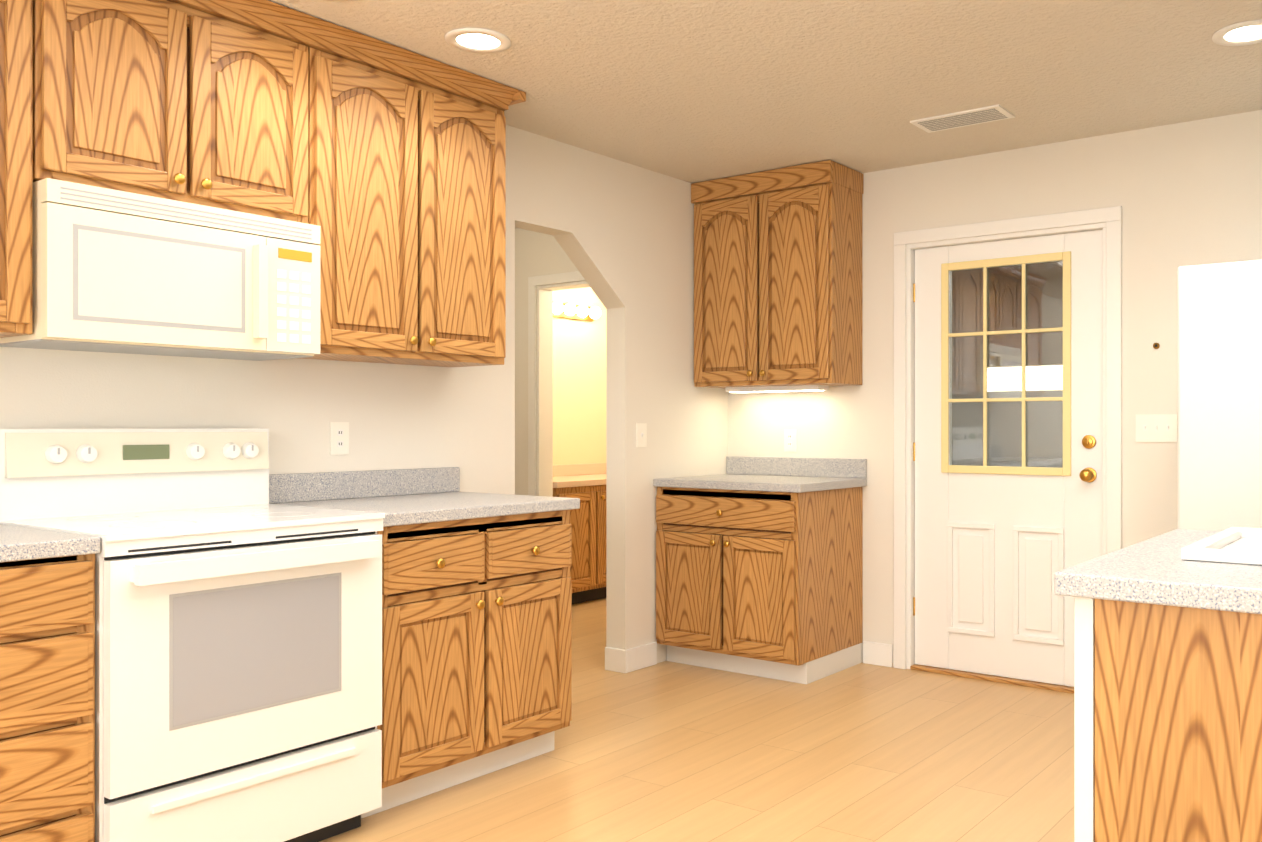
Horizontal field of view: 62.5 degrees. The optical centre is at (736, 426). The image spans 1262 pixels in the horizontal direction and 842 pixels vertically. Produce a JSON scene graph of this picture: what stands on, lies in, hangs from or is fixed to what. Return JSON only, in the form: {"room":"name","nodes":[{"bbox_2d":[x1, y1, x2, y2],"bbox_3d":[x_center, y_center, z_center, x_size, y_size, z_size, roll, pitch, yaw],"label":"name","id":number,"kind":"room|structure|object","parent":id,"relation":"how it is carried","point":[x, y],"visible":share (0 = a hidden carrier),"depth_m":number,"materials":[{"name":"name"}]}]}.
{"room":"kitchen","nodes":[
{"label":"kitchen","id":0,"kind":"room"},
{"bbox_2d":[0,125,727,662],"bbox_3d":[-2.120,-0.043,2.753,0.120,2.430,7.040,0,0,35],"label":"wall","id":1,"kind":"structure","parent":0,"point":[622,231],"depth_m":4.33,"materials":[{"name":"beige paint"}]},
{"bbox_2d":[0,0,32,337],"bbox_3d":[-2.059,-0.712,2.428,0.349,0.957,0.617,0,0,35],"label":"upper cabinet","id":2,"kind":"object","parent":1,"relation":"attached to","point":[16,167],"visible":1,"depth_m":2.56,"materials":[{"name":"brown wood"}]},
{"bbox_2d":[33,0,307,223],"bbox_3d":[-1.661,-0.909,2.993,0.349,0.562,0.756,0,0,35],"label":"upper cabinet","id":3,"kind":"object","parent":1,"relation":"attached to","point":[166,99],"visible":0.96,"depth_m":2.87,"materials":[{"name":"brown wood"}]},
{"bbox_2d":[0,178,319,360],"bbox_3d":[-1.639,-0.418,2.978,0.402,0.404,0.754,0,0,35],"label":"microwave","id":4,"kind":"object","parent":3,"relation":"attached to","point":[116,271],"visible":1,"depth_m":2.82,"materials":[{"name":"beige plastic"}]},
{"bbox_2d":[330,422,348,454],"bbox_3d":[-1.405,0.042,3.657,0.008,0.115,0.072,0,0,35],"label":"electrical outlet plate","id":5,"kind":"object","parent":1,"relation":"attached to","point":[339,438],"visible":1,"depth_m":3.65,"materials":[{"name":"white plastic"}]},
{"bbox_2d":[168,0,525,110],"bbox_3d":[-1.584,-1.222,3.074,0.382,0.063,2.220,0,0,35],"label":"crown molding","id":6,"kind":"structure","parent":1,"relation":"attached to","point":[278,20],"depth_m":3.33,"materials":[{"name":"brown wood"}]},
{"bbox_2d":[302,47,505,366],"bbox_3d":[-1.209,-0.711,3.635,0.349,0.957,0.804,0,0,35],"label":"upper cabinet","id":7,"kind":"object","parent":1,"relation":"attached to","point":[407,196],"visible":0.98,"depth_m":3.51,"materials":[{"name":"brown wood"}]},
{"bbox_2d":[636,423,646,446],"bbox_3d":[-0.455,0.043,5.000,0.016,0.115,0.072,0,0,35],"label":"switch plate","id":8,"kind":"object","parent":1,"relation":"attached to","point":[641,434],"visible":1,"depth_m":5.00,"materials":[{"name":"white plastic"}]},
{"bbox_2d":[605,641,892,673],"bbox_3d":[-1.090,1.117,2.028,6.400,0.110,7.040,0,0,35],"label":"baseboard","id":9,"kind":"structure","parent":1,"relation":"attached to","point":[645,656],"depth_m":5.01,"materials":[{"name":"white wood"}]},
{"bbox_2d":[320,598,1073,841],"bbox_3d":[-0.554,1.222,2.788,6.640,0.100,9.140,0,0,35],"label":"floor","id":10,"kind":"structure","parent":0,"point":[666,751],"depth_m":3.54,"materials":[{"name":"brown wood"}]},
{"bbox_2d":[0,554,94,841],"bbox_3d":[-1.876,0.734,2.391,0.691,0.875,0.468,0,0,35],"label":"base cabinet","id":11,"kind":"object","parent":10,"relation":"on","point":[47,699],"visible":0.83,"depth_m":2.31,"materials":[{"name":"brown wood"}]},
{"bbox_2d":[0,429,384,841],"bbox_3d":[-1.495,0.590,2.876,0.720,1.165,0.754,0,0,35],"label":"range","id":12,"kind":"object","parent":10,"relation":"on","point":[238,657],"visible":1,"depth_m":2.73,"materials":[{"name":"white metal"}]},
{"bbox_2d":[361,510,571,818],"bbox_3d":[-1.070,0.735,3.536,0.691,0.875,0.805,0,0,35],"label":"base cabinet","id":13,"kind":"object","parent":10,"relation":"on","point":[476,647],"visible":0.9,"depth_m":3.31,"materials":[{"name":"brown wood"}]},
{"bbox_2d":[0,467,579,561],"bbox_3d":[-1.426,0.228,3.049,0.669,0.135,2.062,0,0,35],"label":"countertop","id":14,"kind":"structure","parent":13,"relation":"on","point":[397,497],"depth_m":3.49,"materials":[{"name":"stone"}]},
{"bbox_2d":[553,463,605,604],"bbox_3d":[-1.034,0.724,7.162,0.574,0.900,1.120,0,0,35],"label":"vanity cabinet","id":15,"kind":"object","parent":10,"relation":"on","point":[585,484],"visible":0.33,"depth_m":6.83,"materials":[{"name":"brown wood"}]},
{"bbox_2d":[656,487,862,683],"bbox_3d":[0.103,0.735,5.088,0.821,0.875,0.656,0,0,35],"label":"base cabinet","id":16,"kind":"object","parent":10,"relation":"on","point":[767,584],"visible":0.92,"depth_m":4.84,"materials":[{"name":"brown wood"}]},
{"bbox_2d":[653,456,866,492],"bbox_3d":[0.120,0.228,5.090,0.847,0.135,0.634,0,0,35],"label":"countertop","id":17,"kind":"structure","parent":16,"relation":"on","point":[786,474],"depth_m":5.13,"materials":[{"name":"stone"}]},
{"bbox_2d":[1074,597,1261,841],"bbox_3d":[1.537,0.734,1.680,1.696,0.875,0.866,0,0,35],"label":"base cabinet","id":18,"kind":"object","parent":10,"relation":"on","point":[1167,723],"visible":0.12,"depth_m":1.73,"materials":[{"name":"brown wood"}]},
{"bbox_2d":[1054,527,1261,613],"bbox_3d":[1.528,0.158,1.690,1.721,0.273,0.940,0,0,35],"label":"countertop","id":19,"kind":"structure","parent":18,"relation":"on","point":[1212,570],"depth_m":1.80,"materials":[{"name":"stone"}]},
{"bbox_2d":[1178,260,1261,530],"bbox_3d":[2.045,0.312,3.588,0.810,1.720,0.820,0,0,35],"label":"refrigerator","id":20,"kind":"object","parent":10,"relation":"on","point":[1219,396],"visible":0.4,"depth_m":3.45,"materials":[{"name":"white metal"}]},
{"bbox_2d":[268,0,1261,228],"bbox_3d":[-0.554,-1.308,2.789,6.640,0.100,9.140,0,0,35],"label":"ceiling","id":21,"kind":"structure","parent":0,"point":[693,91],"depth_m":3.63,"materials":[{"name":"beige paint"}]},
{"bbox_2d":[328,0,353,1],"bbox_3d":[-1.161,-1.255,2.935,0.210,0.006,0.210,0,0,35],"label":"recessed light","id":22,"kind":"object","parent":21,"relation":"in","point":[341,0],"visible":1,"depth_m":3.03,"materials":[{"name":"white"}]},
{"bbox_2d":[445,28,510,52],"bbox_3d":[-0.840,-1.254,3.357,0.210,0.006,0.210,0,0,35],"label":"recessed light","id":23,"kind":"object","parent":21,"relation":"in","point":[477,40],"visible":1,"depth_m":3.35,"materials":[{"name":"white"}]},
{"bbox_2d":[910,104,1014,132],"bbox_3d":[0.922,-1.252,4.208,0.380,0.009,0.180,0,0,35],"label":"ceiling vent","id":24,"kind":"object","parent":21,"relation":"in","point":[992,113],"visible":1,"depth_m":4.19,"materials":[{"name":"white metal"}]},
{"bbox_2d":[1212,19,1261,45],"bbox_3d":[1.634,-1.254,3.291,0.210,0.006,0.210,0,0,35],"label":"recessed light","id":25,"kind":"object","parent":21,"relation":"in","point":[1244,33],"visible":1,"depth_m":3.30,"materials":[{"name":"white"}]},
{"bbox_2d":[515,110,1261,666],"bbox_3d":[1.020,-0.042,4.921,6.520,2.430,0.120,0,0,35],"label":"wall","id":26,"kind":"structure","parent":0,"point":[1186,194],"depth_m":4.75,"materials":[{"name":"beige paint"}]},
{"bbox_2d":[553,301,600,320],"bbox_3d":[-1.161,-0.826,7.362,0.142,0.100,0.520,0,0,35],"label":"sconce","id":27,"kind":"object","parent":26,"relation":"attached to","point":[573,311],"visible":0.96,"depth_m":7.36,"materials":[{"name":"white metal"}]},
{"bbox_2d":[691,160,862,387],"bbox_3d":[0.194,-0.729,5.213,0.827,1.048,0.349,0,0,35],"label":"upper cabinet","id":28,"kind":"object","parent":26,"relation":"attached to","point":[777,277],"visible":1,"depth_m":5.05,"materials":[{"name":"brown wood"}]},
{"bbox_2d":[726,385,828,392],"bbox_3d":[0.202,-0.190,5.253,0.560,0.028,0.100,0,0,35],"label":"under-cabinet light","id":29,"kind":"object","parent":28,"relation":"attached to","point":[788,388],"visible":0.93,"depth_m":5.20,"materials":[{"name":"white plastic"}]},
{"bbox_2d":[784,429,795,451],"bbox_3d":[0.280,0.073,5.363,0.072,0.115,0.008,0,0,35],"label":"electrical outlet plate","id":30,"kind":"object","parent":26,"relation":"attached to","point":[789,439],"visible":1,"depth_m":5.36,"materials":[{"name":"white plastic"}]},
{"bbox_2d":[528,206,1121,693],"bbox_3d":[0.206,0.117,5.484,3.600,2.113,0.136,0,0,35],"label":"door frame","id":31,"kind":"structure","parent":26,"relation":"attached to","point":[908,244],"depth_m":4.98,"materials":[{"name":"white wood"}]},
{"bbox_2d":[913,229,1102,686],"bbox_3d":[1.213,0.148,4.738,0.918,2.010,0.115,0,0,35],"label":"entry door","id":32,"kind":"structure","parent":26,"relation":"in","point":[997,548],"depth_m":4.74,"materials":[{"name":"white"}]},
{"bbox_2d":[1153,343,1159,348],"bbox_3d":[1.760,-0.337,4.321,0.026,0.026,0.008,0,0,35],"label":"button","id":33,"kind":"object","parent":26,"relation":"attached to","point":[1156,345],"visible":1,"depth_m":4.32,"materials":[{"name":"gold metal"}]},
{"bbox_2d":[1136,414,1176,441],"bbox_3d":[1.758,0.008,4.318,0.165,0.115,0.016,0,0,35],"label":"switch plate","id":34,"kind":"object","parent":26,"relation":"attached to","point":[1156,428],"visible":1,"depth_m":4.32,"materials":[{"name":"white plastic"}]},
{"bbox_2d":[952,261,1062,467],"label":"window","id":35,"kind":"structure","parent":0,"point":[1001,421],"depth_m":7.96,"materials":[{"name":"grey"}]}
]}

